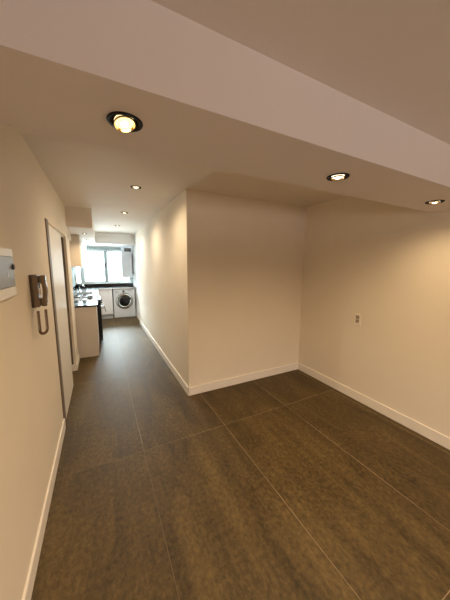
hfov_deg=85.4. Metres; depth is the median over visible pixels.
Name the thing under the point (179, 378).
baseboard
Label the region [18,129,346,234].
ceiling
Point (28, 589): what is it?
baseboard
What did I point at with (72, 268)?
backsplash
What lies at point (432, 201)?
recessed light
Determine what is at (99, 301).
oven
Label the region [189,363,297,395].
baseboard
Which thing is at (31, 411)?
wall
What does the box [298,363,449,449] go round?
baseboard
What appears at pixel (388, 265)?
wall
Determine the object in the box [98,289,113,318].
base cabinet
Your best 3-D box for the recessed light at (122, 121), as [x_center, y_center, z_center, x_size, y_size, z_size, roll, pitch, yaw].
[-0.330,-0.592,0.806,0.112,0.043,0.112,-4,9,-27]
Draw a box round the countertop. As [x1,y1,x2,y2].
[73,283,135,307]
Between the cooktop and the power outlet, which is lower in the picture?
the power outlet
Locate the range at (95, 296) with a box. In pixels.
[73,294,103,343]
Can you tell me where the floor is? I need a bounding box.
[31,315,449,599]
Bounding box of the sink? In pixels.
[75,292,92,294]
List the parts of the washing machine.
control panel, panel, door glass, kick panel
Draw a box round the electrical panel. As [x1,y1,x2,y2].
[0,247,16,300]
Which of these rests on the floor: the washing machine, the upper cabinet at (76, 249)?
the washing machine
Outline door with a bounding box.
[45,218,73,423]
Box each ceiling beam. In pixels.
[0,0,449,212]
[85,233,134,246]
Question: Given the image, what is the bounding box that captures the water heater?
[121,246,132,277]
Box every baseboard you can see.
[22,418,65,599]
[72,354,79,370]
[140,321,188,395]
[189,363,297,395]
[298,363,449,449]
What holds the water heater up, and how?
attached to the wall at (134, 248)
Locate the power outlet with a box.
[354,313,361,325]
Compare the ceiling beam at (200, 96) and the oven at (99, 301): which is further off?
the oven at (99, 301)
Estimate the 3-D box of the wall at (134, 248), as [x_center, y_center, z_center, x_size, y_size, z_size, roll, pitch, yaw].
[-2.566,-0.723,7.229,0.150,2.516,1.760,-4,9,-27]
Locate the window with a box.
[75,246,131,283]
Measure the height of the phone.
0.397 m
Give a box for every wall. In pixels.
[0,125,77,599]
[74,245,132,314]
[132,234,139,316]
[136,189,306,386]
[298,196,449,437]
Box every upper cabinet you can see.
[69,235,83,266]
[82,240,84,265]
[84,243,86,265]
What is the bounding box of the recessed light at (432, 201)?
[425,200,444,203]
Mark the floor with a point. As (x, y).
(286, 485)
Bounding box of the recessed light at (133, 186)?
[130,185,140,188]
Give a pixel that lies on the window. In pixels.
(105, 250)
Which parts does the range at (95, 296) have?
oven door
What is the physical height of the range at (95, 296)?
0.958 m
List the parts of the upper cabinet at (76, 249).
door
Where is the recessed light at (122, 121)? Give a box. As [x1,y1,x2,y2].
[106,111,142,131]
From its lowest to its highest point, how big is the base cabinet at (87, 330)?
0.878 m
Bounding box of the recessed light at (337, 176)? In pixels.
[327,173,349,180]
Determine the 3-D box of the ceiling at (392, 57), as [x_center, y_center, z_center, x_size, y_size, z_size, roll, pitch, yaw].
[1.403,-0.779,-0.355,3.366,0.300,3.205,-4,9,-27]
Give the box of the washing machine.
[112,288,135,317]
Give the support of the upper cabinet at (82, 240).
attached to the wall
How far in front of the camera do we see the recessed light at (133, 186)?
2.61 m
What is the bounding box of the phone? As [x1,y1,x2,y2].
[29,274,48,334]
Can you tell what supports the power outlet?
attached to the wall at (388, 265)
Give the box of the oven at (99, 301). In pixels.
[97,300,101,340]
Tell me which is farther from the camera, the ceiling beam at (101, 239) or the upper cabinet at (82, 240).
the ceiling beam at (101, 239)
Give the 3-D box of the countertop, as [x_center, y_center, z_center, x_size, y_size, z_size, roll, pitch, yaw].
[-2.834,-0.204,5.885,1.598,0.115,3.720,-4,9,-27]
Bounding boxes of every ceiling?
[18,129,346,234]
[65,206,94,242]
[151,0,449,144]
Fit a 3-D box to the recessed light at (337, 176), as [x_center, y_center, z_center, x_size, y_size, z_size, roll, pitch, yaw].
[0.596,-0.657,1.286,0.112,0.036,0.112,-4,9,-27]
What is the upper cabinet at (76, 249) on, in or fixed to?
attached to the wall
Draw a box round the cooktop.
[73,294,99,300]
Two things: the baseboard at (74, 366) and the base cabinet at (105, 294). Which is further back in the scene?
the base cabinet at (105, 294)
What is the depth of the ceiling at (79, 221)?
3.67 m
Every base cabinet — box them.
[75,305,99,357]
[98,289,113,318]
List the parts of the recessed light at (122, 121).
bulb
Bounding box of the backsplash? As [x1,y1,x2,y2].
[71,267,75,286]
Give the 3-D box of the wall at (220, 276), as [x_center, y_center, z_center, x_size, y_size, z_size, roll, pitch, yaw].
[-0.496,-0.389,5.047,1.926,2.516,4.052,-4,9,-27]
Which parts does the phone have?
wall plate, coiled cord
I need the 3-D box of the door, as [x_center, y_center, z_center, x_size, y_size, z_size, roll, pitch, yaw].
[-1.930,0.180,2.882,0.085,1.985,1.475,-4,9,-27]
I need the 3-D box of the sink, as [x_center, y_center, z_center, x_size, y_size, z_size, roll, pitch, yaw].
[-3.316,-0.079,5.763,0.351,0.159,0.526,-4,9,-27]
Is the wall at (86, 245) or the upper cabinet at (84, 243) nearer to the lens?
the upper cabinet at (84, 243)
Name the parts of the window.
sash, sash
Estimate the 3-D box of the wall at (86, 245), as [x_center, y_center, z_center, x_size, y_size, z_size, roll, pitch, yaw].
[-3.711,-0.778,7.544,1.598,2.516,0.150,-4,9,-27]
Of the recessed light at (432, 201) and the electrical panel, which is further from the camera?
the recessed light at (432, 201)

